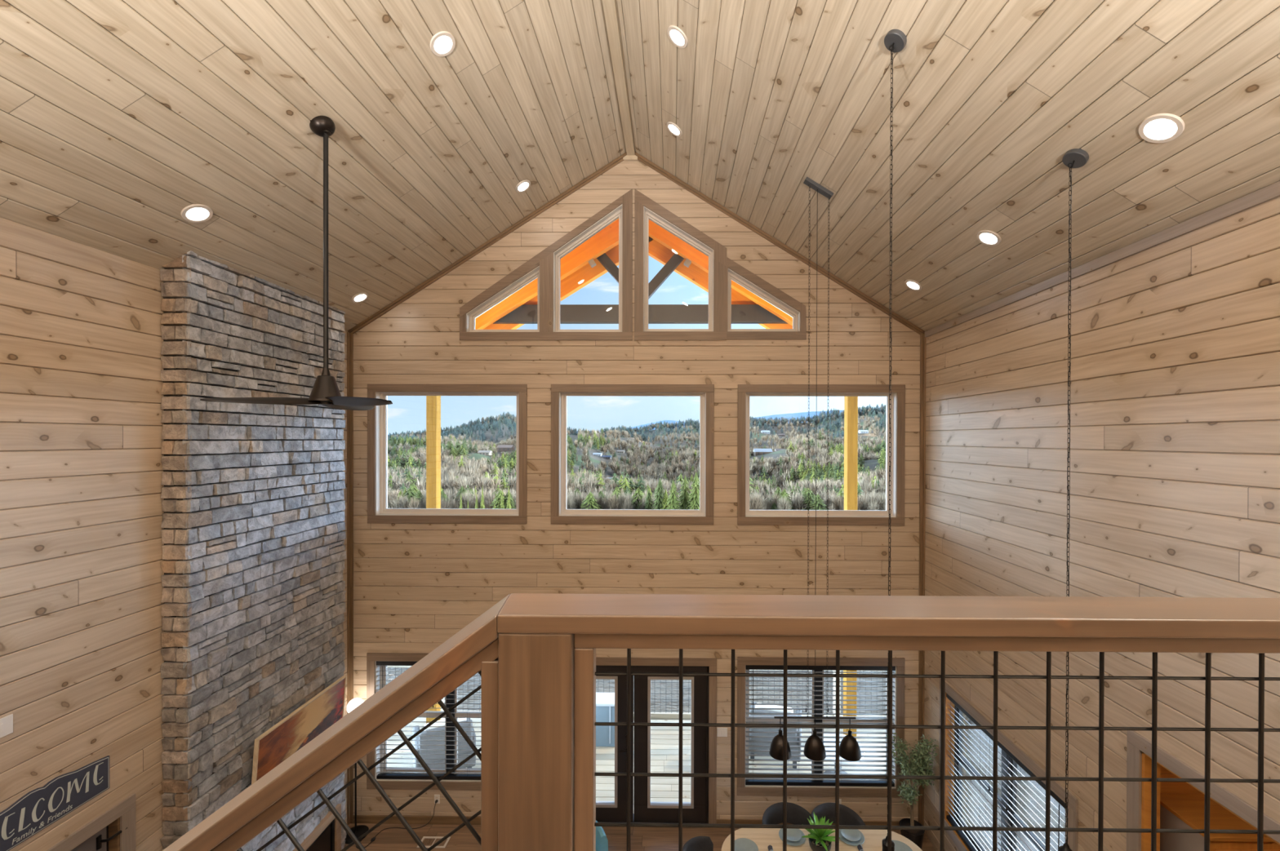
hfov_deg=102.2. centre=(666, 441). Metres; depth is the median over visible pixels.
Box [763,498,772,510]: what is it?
bare tree
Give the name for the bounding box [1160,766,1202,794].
wall
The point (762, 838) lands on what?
dining table
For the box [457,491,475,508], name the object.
bare tree
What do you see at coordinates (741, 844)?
dinner plate
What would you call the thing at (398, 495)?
bare tree
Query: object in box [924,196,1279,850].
wall
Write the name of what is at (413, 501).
bare tree
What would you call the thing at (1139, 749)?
trim
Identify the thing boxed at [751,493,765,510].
bare tree
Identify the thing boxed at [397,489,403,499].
evergreen tree
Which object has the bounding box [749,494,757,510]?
bare tree
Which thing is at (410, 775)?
window blind
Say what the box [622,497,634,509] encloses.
bare tree
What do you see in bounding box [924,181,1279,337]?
trim
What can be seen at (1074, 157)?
pendant
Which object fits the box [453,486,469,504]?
evergreen tree
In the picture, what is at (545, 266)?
window
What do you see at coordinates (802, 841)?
dinner plate
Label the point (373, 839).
power cord
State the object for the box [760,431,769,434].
house
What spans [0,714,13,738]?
wall plate
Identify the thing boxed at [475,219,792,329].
porch roof
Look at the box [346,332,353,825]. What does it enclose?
trim
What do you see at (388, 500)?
bare tree
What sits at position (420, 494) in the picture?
evergreen tree
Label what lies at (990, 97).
ceiling
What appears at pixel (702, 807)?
door
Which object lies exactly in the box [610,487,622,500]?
evergreen tree
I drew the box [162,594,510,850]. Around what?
stair railing
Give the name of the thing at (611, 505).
bare tree
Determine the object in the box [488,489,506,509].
evergreen tree
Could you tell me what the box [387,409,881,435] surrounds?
mountains
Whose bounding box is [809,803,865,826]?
dining chair
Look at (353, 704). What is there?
floor lamp
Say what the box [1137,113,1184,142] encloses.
recessed light
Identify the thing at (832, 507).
bare tree
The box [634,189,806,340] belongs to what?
window
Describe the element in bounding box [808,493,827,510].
evergreen tree
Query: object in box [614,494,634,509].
bare tree
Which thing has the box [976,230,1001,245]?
recessed light
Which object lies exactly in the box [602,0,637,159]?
trim
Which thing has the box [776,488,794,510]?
evergreen tree
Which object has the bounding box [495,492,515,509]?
evergreen tree
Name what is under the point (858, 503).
bare tree
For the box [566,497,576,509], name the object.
bare tree
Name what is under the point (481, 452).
house
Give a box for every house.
[477,450,493,455]
[497,444,515,451]
[592,453,602,456]
[601,455,611,459]
[752,448,772,456]
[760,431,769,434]
[857,430,868,433]
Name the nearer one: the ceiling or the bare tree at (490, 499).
the ceiling
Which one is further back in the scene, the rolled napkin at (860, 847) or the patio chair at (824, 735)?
the patio chair at (824, 735)
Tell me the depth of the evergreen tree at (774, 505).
113.65 m
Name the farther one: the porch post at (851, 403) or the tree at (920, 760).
the porch post at (851, 403)
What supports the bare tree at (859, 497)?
on the hills
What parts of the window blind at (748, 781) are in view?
pull cord, rail, pull cord, ladder cord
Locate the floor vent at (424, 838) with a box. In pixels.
[416,836,450,848]
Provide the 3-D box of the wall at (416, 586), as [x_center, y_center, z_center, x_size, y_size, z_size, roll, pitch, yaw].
[-0.401,0.619,6.648,7.515,8.780,0.170,0,0,1]
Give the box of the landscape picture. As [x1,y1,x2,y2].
[251,675,346,785]
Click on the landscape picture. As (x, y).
(313, 717)
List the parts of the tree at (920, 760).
pot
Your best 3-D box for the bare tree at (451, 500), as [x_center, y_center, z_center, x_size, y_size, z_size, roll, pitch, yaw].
[-47.907,15.630,114.538,3.825,6.514,3.373,0,0,-2]
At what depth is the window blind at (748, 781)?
6.57 m
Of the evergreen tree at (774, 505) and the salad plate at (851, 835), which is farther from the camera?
the evergreen tree at (774, 505)
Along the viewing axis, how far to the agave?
5.21 m
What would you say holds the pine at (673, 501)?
on the hills
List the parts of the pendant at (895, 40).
cord, chain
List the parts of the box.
lid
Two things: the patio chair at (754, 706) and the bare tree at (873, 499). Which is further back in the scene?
the bare tree at (873, 499)
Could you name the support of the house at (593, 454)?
on the hills
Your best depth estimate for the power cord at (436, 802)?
6.57 m
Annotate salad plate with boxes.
[782,828,801,842]
[840,829,861,841]
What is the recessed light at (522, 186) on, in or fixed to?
in the ceiling
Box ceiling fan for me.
[200,115,392,410]
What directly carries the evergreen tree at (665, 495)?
on the hills
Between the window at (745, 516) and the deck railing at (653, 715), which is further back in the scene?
the deck railing at (653, 715)
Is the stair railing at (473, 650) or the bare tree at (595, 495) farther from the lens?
the bare tree at (595, 495)
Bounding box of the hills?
[386,411,886,714]
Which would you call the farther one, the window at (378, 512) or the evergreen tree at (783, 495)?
the evergreen tree at (783, 495)
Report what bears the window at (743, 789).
in the wall at (416, 586)
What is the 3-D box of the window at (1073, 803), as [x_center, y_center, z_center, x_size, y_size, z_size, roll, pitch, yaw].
[3.305,3.650,5.062,0.190,1.696,2.056,0,0,1]
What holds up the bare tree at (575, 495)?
on the hills
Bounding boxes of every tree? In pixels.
[387,489,396,499]
[387,497,394,508]
[387,497,400,508]
[396,495,408,508]
[396,495,409,508]
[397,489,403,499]
[404,485,421,508]
[407,496,422,508]
[411,483,418,495]
[414,490,423,502]
[421,497,426,508]
[440,490,449,503]
[440,497,450,508]
[447,499,457,508]
[448,500,457,508]
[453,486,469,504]
[456,492,474,508]
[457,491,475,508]
[484,496,495,509]
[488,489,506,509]
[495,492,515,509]
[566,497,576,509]
[570,491,583,507]
[571,491,586,509]
[579,492,602,509]
[591,492,601,508]
[596,490,607,501]
[596,493,607,509]
[604,493,622,509]
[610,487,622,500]
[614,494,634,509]
[615,493,627,509]
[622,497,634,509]
[630,488,644,509]
[638,497,646,509]
[660,488,669,509]
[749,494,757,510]
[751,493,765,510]
[757,499,769,510]
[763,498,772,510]
[769,492,779,510]
[770,486,781,499]
[770,502,777,510]
[774,497,792,510]
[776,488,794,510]
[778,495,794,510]
[791,493,806,507]
[791,493,807,510]
[800,489,815,510]
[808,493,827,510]
[826,504,835,510]
[827,494,841,506]
[831,495,844,510]
[835,499,844,510]
[836,488,844,498]
[857,495,866,509]
[857,502,863,510]
[859,493,872,510]
[866,493,882,510]
[866,501,880,510]
[875,494,885,510]
[885,733,938,849]
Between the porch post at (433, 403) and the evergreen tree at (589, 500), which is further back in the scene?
the evergreen tree at (589, 500)
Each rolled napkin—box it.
[768,845,773,850]
[857,844,863,850]
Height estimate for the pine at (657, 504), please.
10.922 m
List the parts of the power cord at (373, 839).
cord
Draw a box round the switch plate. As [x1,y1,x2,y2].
[716,728,727,737]
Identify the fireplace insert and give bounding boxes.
[292,804,341,850]
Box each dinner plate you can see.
[734,838,758,850]
[778,828,805,846]
[839,829,864,846]
[892,840,912,850]
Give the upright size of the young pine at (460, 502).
7.914 m
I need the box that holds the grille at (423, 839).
[422,838,447,846]
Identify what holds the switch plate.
attached to the wall at (416, 586)
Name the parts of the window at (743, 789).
frame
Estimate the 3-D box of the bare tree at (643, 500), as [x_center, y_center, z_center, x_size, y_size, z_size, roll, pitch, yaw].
[-4.569,15.762,117.145,4.089,7.063,3.954,0,0,35]
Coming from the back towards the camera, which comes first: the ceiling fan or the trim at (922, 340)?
the trim at (922, 340)
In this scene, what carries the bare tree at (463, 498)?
on the hills
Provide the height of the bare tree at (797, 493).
8.082 m
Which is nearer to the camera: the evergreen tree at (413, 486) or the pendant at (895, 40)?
the pendant at (895, 40)
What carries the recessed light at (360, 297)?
in the ceiling
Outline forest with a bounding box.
[387,404,886,509]
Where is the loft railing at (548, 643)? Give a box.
[497,593,1279,850]
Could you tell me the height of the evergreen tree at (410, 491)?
9.096 m
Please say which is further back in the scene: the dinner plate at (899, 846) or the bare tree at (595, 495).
the bare tree at (595, 495)
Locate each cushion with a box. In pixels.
[423,718,466,731]
[755,702,793,713]
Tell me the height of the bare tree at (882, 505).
7.875 m
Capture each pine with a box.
[459,495,462,508]
[474,493,478,508]
[480,488,484,509]
[499,489,504,509]
[506,485,511,509]
[644,490,654,509]
[652,478,666,509]
[665,480,680,509]
[677,475,692,510]
[685,472,699,510]
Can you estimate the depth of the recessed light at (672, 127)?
5.51 m
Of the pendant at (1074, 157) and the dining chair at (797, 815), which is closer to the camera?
the pendant at (1074, 157)
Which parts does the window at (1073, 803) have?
frame, pane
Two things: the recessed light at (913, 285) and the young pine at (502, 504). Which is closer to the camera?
the recessed light at (913, 285)
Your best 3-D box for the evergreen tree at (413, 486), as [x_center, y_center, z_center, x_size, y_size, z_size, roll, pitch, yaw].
[-64.920,15.310,132.399,5.905,9.127,5.913,0,0,-25]
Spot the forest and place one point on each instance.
(496, 474)
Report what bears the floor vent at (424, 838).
in the floor
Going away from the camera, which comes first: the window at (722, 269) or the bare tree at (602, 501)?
the window at (722, 269)
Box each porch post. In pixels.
[426,395,440,724]
[843,396,857,739]
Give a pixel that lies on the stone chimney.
(253, 597)
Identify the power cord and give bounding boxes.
[364,827,405,848]
[412,800,438,829]
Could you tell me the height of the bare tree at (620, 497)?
8.068 m
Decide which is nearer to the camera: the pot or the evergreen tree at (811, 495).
the pot
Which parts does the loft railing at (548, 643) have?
newel post, cap rail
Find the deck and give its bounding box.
[386,718,885,802]
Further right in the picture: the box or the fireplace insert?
the box
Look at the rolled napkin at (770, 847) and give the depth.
5.22 m
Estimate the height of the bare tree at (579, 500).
8.078 m
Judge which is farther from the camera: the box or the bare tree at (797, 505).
the bare tree at (797, 505)
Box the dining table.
[721,828,922,850]
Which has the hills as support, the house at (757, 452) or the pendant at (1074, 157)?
the house at (757, 452)
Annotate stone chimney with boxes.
[160,250,346,850]
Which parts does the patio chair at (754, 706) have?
armrest, backrest, armrest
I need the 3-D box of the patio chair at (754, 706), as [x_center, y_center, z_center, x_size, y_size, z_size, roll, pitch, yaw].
[1.735,4.546,8.241,0.820,0.840,0.740,0,0,16]
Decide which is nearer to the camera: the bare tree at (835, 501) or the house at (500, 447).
the bare tree at (835, 501)
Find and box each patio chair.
[412,718,475,768]
[748,702,801,768]
[823,733,865,773]
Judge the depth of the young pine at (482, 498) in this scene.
102.37 m
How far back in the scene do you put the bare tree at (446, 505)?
112.74 m
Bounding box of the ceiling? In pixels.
[0,0,1279,331]
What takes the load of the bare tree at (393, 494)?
on the hills
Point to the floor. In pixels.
(642, 838)
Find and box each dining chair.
[682,836,713,850]
[762,802,815,825]
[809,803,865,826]
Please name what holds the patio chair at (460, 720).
on the deck
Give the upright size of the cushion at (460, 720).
0.370 m
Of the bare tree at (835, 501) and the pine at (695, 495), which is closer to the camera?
the pine at (695, 495)
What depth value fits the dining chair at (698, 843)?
5.38 m
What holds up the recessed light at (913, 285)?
in the ceiling
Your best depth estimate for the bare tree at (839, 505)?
116.03 m
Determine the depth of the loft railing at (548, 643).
0.98 m
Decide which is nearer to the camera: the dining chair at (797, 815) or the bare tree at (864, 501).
the dining chair at (797, 815)
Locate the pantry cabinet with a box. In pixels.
[1160,793,1279,850]
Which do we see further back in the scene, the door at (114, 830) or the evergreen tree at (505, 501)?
the evergreen tree at (505, 501)
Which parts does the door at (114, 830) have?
frame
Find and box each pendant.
[768,650,861,761]
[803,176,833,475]
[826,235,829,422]
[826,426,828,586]
[882,29,906,850]
[1058,148,1088,850]
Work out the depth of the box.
8.36 m
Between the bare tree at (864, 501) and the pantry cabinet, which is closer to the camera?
the pantry cabinet
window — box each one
[366,653,480,791]
[367,384,527,524]
[459,188,632,340]
[551,384,714,524]
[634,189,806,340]
[737,384,905,525]
[737,657,905,797]
[938,678,1078,850]
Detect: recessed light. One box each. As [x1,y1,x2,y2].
[180,204,213,222]
[351,292,368,302]
[430,31,455,56]
[515,179,530,192]
[666,121,682,137]
[667,25,688,48]
[904,280,922,290]
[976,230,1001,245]
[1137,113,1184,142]
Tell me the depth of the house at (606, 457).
443.50 m
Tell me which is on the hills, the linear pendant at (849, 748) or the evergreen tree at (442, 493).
the evergreen tree at (442, 493)
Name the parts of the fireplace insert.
firebox frame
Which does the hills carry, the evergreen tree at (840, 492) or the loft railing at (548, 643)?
the evergreen tree at (840, 492)
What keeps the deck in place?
on the joist
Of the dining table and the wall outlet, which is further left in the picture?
the wall outlet
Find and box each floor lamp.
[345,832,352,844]
[346,698,363,712]
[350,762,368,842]
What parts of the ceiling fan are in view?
fan blade, fan blade, fan blade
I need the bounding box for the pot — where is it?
[808,835,831,850]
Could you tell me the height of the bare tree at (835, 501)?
7.333 m
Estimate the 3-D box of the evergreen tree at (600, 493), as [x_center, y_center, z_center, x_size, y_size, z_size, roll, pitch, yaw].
[-16.257,16.223,129.104,6.291,7.828,5.786,0,0,-16]
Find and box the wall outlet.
[434,795,439,804]
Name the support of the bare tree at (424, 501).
on the hills
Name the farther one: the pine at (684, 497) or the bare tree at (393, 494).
the bare tree at (393, 494)
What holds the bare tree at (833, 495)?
on the hills
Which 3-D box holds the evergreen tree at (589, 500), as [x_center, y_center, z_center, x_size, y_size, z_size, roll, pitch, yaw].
[-16.534,14.954,113.186,5.815,7.905,5.886,0,0,19]
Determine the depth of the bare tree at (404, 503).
114.20 m
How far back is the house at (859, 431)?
661.23 m
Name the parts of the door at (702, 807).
pane frame, pane frame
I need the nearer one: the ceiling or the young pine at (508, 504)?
the ceiling
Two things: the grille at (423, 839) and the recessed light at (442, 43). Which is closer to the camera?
the recessed light at (442, 43)
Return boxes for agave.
[801,813,839,850]
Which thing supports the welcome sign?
attached to the wall at (82, 660)
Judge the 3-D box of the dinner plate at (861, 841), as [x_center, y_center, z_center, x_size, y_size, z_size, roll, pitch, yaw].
[1.935,4.145,5.406,0.272,0.022,0.272,0,0,1]
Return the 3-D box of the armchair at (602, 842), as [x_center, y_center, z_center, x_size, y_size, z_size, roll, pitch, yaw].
[-0.991,4.504,5.483,0.709,0.823,0.758,0,0,1]
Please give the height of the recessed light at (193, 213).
0.113 m
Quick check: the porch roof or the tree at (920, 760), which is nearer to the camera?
the tree at (920, 760)
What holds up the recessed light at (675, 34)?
in the ceiling
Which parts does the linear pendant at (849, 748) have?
lamp shade, stem, lamp shade, stem, stem, lamp shade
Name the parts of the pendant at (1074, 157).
cord, chain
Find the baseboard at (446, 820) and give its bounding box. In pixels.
[353,815,899,826]
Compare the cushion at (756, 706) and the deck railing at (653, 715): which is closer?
the cushion at (756, 706)
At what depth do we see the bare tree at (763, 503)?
112.79 m
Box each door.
[46,794,135,850]
[595,657,716,824]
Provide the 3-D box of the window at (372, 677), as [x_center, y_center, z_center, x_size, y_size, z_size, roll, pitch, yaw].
[-2.805,3.588,6.681,2.049,1.746,0.190,0,0,1]
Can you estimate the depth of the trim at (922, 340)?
6.50 m
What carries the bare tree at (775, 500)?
on the hills
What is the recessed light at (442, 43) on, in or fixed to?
in the ceiling
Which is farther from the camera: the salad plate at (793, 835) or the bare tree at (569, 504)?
the bare tree at (569, 504)
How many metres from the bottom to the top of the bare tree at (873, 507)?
6.295 m
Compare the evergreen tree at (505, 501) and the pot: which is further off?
the evergreen tree at (505, 501)
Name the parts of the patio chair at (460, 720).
armrest, armrest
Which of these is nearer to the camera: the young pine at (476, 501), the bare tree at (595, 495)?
the young pine at (476, 501)
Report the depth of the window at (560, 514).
6.55 m
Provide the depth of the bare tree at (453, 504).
114.09 m
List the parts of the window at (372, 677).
frame, pane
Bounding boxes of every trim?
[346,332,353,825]
[347,151,924,334]
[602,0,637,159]
[917,333,925,826]
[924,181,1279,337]
[1126,730,1279,850]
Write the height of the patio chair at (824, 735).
0.480 m
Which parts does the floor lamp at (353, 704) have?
globe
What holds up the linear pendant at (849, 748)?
hanging from the ceiling
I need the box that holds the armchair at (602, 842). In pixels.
[595,821,608,850]
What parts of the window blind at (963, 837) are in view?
rail, ladder cord, pull cord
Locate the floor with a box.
[343,823,936,850]
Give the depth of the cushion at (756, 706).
8.01 m
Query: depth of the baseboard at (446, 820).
6.59 m
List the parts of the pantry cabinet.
panel, door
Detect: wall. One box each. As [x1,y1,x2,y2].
[0,217,347,850]
[353,160,919,821]
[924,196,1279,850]
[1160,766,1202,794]
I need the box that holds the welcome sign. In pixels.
[0,755,109,850]
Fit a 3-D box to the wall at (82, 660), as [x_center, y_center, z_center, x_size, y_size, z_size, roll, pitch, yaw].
[-4.192,1.788,2.086,0.150,6.465,9.255,0,0,1]
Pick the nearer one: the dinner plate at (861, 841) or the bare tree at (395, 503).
the dinner plate at (861, 841)
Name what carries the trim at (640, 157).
attached to the wall at (416, 586)
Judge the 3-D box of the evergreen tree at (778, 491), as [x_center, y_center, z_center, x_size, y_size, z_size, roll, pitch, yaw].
[28.060,15.650,129.322,5.485,8.629,5.779,0,0,-31]
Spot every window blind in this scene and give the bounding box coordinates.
[376,661,480,780]
[745,665,895,786]
[946,693,1065,850]
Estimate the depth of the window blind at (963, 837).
5.24 m
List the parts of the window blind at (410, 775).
rail, ladder cord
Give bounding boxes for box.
[595,693,614,746]
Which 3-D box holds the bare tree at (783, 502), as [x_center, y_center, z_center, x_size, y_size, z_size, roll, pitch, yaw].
[25.795,15.285,112.666,4.345,7.437,4.129,0,0,-37]
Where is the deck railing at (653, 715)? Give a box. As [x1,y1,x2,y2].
[386,666,885,723]
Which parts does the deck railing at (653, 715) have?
rail, rail, post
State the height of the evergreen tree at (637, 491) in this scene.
8.765 m

